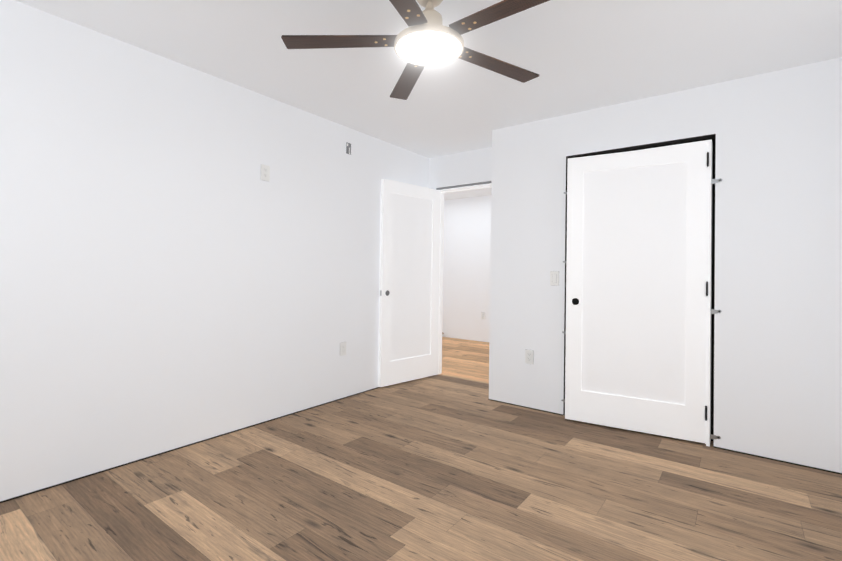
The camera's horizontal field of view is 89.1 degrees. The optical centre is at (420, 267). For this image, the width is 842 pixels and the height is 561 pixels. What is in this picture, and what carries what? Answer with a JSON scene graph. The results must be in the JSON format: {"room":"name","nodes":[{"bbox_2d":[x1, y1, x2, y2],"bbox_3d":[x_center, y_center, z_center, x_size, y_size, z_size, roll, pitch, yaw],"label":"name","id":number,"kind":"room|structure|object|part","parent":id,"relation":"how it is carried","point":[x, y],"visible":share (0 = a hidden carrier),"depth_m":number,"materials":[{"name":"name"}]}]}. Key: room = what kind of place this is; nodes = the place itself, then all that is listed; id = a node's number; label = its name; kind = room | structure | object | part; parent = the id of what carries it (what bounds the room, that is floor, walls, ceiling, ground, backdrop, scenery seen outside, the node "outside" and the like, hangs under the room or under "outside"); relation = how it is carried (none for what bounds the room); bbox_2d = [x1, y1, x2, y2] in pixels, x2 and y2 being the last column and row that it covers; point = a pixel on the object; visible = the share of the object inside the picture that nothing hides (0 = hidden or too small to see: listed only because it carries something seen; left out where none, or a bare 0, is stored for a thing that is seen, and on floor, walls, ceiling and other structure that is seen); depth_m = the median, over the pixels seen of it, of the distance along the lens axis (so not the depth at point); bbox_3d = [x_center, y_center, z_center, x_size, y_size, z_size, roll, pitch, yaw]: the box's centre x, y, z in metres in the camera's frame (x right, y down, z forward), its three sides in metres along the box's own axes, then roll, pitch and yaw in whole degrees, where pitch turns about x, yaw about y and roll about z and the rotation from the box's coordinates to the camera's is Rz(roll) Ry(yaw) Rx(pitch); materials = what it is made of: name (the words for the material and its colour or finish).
{"room":"empty bedroom","nodes":[
{"label":"empty bedroom","id":0,"kind":"room"},
{"bbox_2d":[0,0,428,500],"bbox_3d":[-1.257,-0.066,3.168,0.115,2.440,4.524,0,-1,37],"label":"wall","id":1,"kind":"structure","parent":0,"point":[176,271],"depth_m":2.62,"materials":[{"name":"paint"}]},
{"bbox_2d":[0,387,379,502],"bbox_3d":[-1.226,1.151,3.119,0.005,0.007,4.294,0,-1,37],"label":"trim","id":2,"kind":"structure","parent":1,"relation":"attached to","point":[168,451],"depth_m":2.61,"materials":[{"name":"grey wood"}]},
{"bbox_2d":[261,164,269,180],"bbox_3d":[-1.161,-0.709,3.189,0.008,0.117,0.072,0,-1,37],"label":"electrical outlet","id":3,"kind":"object","parent":1,"relation":"attached to","point":[265,172],"visible":1,"depth_m":3.19,"materials":[{"name":"white plastic"}]},
{"bbox_2d":[340,342,345,355],"bbox_3d":[-0.695,0.725,3.822,0.008,0.117,0.072,0,-1,37],"label":"electrical outlet","id":4,"kind":"object","parent":1,"relation":"attached to","point":[342,348],"visible":1,"depth_m":3.82,"materials":[{"name":"white plastic"}]},
{"bbox_2d":[346,142,350,154],"bbox_3d":[-0.653,-1.079,3.867,0.003,0.100,0.056,0,-1,37],"label":"electrical outlet box","id":5,"kind":"object","parent":1,"relation":"attached to","point":[348,148],"visible":1,"depth_m":3.87,"materials":[{"name":"grey plastic"}]},
{"bbox_2d":[0,337,841,560],"bbox_3d":[-0.157,1.208,3.833,6.290,0.060,6.950,0,-1,37],"label":"floor","id":6,"kind":"structure","parent":0,"point":[440,467],"depth_m":2.18,"materials":[{"name":"brown wood"}]},
{"bbox_2d":[16,0,841,199],"bbox_3d":[-0.122,-1.292,3.861,6.290,0.060,6.950,0,-1,37],"label":"ceiling","id":7,"kind":"structure","parent":0,"point":[580,55],"depth_m":2.51,"materials":[{"name":"paint"}]},
{"bbox_2d":[281,0,549,99],"bbox_3d":[0.069,-1.144,1.954,1.287,0.272,1.333,0,-1,37],"label":"ceiling fan","id":8,"kind":"object","parent":7,"relation":"hanging from","point":[427,38],"visible":1,"depth_m":1.97,"materials":[{"name":"brown wood"}]},
{"bbox_3d":[-0.329,-1.062,2.005,0.645,0.014,0.110,1,-1,3],"label":"blade","id":9,"kind":"part","parent":8,"relation":"part of","materials":[{"name":"brown wood"}]},
{"bbox_3d":[-0.058,-1.055,2.342,0.110,0.014,0.645,1,-1,-15],"label":"blade","id":10,"kind":"part","parent":8,"relation":"part of","materials":[{"name":"brown wood"}]},
{"bbox_3d":[-0.093,-1.063,1.644,0.110,0.014,0.645,1,-1,21],"label":"blade","id":11,"kind":"part","parent":8,"relation":"part of","materials":[{"name":"brown wood"}]},
{"bbox_3d":[0.345,-1.051,2.188,0.645,0.014,0.110,1,-1,-33],"label":"blade","id":12,"kind":"part","parent":8,"relation":"part of","materials":[{"name":"brown wood"}]},
{"bbox_3d":[0.324,-1.056,1.757,0.645,0.014,0.110,0,-1,39],"label":"blade","id":13,"kind":"part","parent":8,"relation":"part of","materials":[{"name":"brown wood"}]},
{"bbox_2d":[429,157,436,189],"bbox_3d":[0.151,-0.027,4.868,0.101,2.440,0.115,0,-1,37],"label":"wall","id":14,"kind":"structure","parent":0,"point":[432,173],"depth_m":4.83,"materials":[{"name":"paint"}]},
{"bbox_2d":[436,147,491,187],"bbox_3d":[0.561,-1.069,4.584,0.887,0.350,0.115,0,-1,37],"label":"wall","id":15,"kind":"structure","parent":0,"point":[467,167],"depth_m":4.58,"materials":[{"name":"paint"}]},
{"bbox_2d":[436,181,490,374],"bbox_3d":[0.542,0.152,4.568,0.883,2.088,0.116,0,-1,37],"label":"door frame","id":16,"kind":"structure","parent":15,"relation":"in","point":[467,187],"depth_m":4.80,"materials":[{"name":"white paint"}]},
{"bbox_2d":[378,179,440,386],"bbox_3d":[-0.101,0.154,4.473,0.822,2.033,0.048,1,-1,-44],"label":"door","id":17,"kind":"structure","parent":16,"relation":"attached to","point":[409,288],"depth_m":4.43,"materials":[{"name":"white paint"}]},
{"bbox_2d":[442,195,490,341],"bbox_3d":[0.982,0.012,7.276,3.745,2.440,0.115,0,-1,37],"label":"wall","id":18,"kind":"structure","parent":0,"point":[466,260],"depth_m":7.35,"materials":[{"name":"paint"}]},
{"bbox_2d":[489,57,841,472],"bbox_3d":[1.635,-0.024,3.189,2.430,2.440,0.115,0,-1,37],"label":"wall","id":19,"kind":"structure","parent":0,"point":[778,301],"depth_m":2.77,"materials":[{"name":"paint"}]},
{"bbox_2d":[488,399,562,414],"bbox_3d":[0.879,1.187,3.654,0.673,0.007,0.005,0,-1,37],"label":"trim","id":20,"kind":"structure","parent":19,"relation":"attached to","point":[525,407],"depth_m":3.64,"materials":[{"name":"grey wood"}]},
{"bbox_2d":[525,349,533,363],"bbox_3d":[0.920,0.756,3.631,0.072,0.117,0.008,0,-1,37],"label":"electrical outlet","id":21,"kind":"object","parent":19,"relation":"attached to","point":[529,356],"visible":1,"depth_m":3.63,"materials":[{"name":"grey plastic"}]},
{"bbox_2d":[550,271,558,285],"bbox_3d":[1.096,0.087,3.512,0.072,0.117,0.012,0,-1,37],"label":"light switch","id":22,"kind":"object","parent":19,"relation":"attached to","point":[554,278],"visible":1,"depth_m":3.51,"materials":[{"name":"grey plastic"}]},
{"bbox_2d":[563,157,567,414],"bbox_3d":[1.201,0.145,3.512,0.004,2.096,0.114,0,-1,37],"label":"trim","id":23,"kind":"structure","parent":19,"relation":"attached to","point":[565,286],"depth_m":3.47,"materials":[{"name":"grey"}]},
{"bbox_2d":[565,142,708,442],"bbox_3d":[1.540,0.163,3.123,0.924,2.033,0.049,0,-1,30],"label":"closet door","id":24,"kind":"structure","parent":19,"relation":"in","point":[636,287],"depth_m":3.10,"materials":[{"name":"white paint"}]},
{"bbox_2d":[566,134,714,157],"bbox_3d":[1.616,-0.902,3.224,1.003,0.004,0.114,0,-1,37],"label":"trim","id":25,"kind":"structure","parent":19,"relation":"attached to","point":[672,142],"depth_m":3.16,"materials":[{"name":"black"}]},
{"bbox_2d":[561,139,721,446],"bbox_3d":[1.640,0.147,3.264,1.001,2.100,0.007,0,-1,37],"label":"closet door frame","id":26,"kind":"object","parent":19,"relation":"attached to","point":[713,198],"visible":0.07,"depth_m":2.97,"materials":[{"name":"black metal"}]},
{"bbox_2d":[713,134,715,446],"bbox_3d":[2.001,0.150,2.913,0.004,2.096,0.114,0,-1,37],"label":"trim","id":27,"kind":"structure","parent":19,"relation":"attached to","point":[714,302],"depth_m":2.87,"materials":[{"name":"grey"}]},
{"bbox_2d":[714,446,841,474],"bbox_3d":[2.253,1.195,2.626,0.754,0.007,0.005,0,-1,37],"label":"trim","id":28,"kind":"structure","parent":19,"relation":"attached to","point":[779,460],"depth_m":2.65,"materials":[{"name":"grey wood"}]}
]}

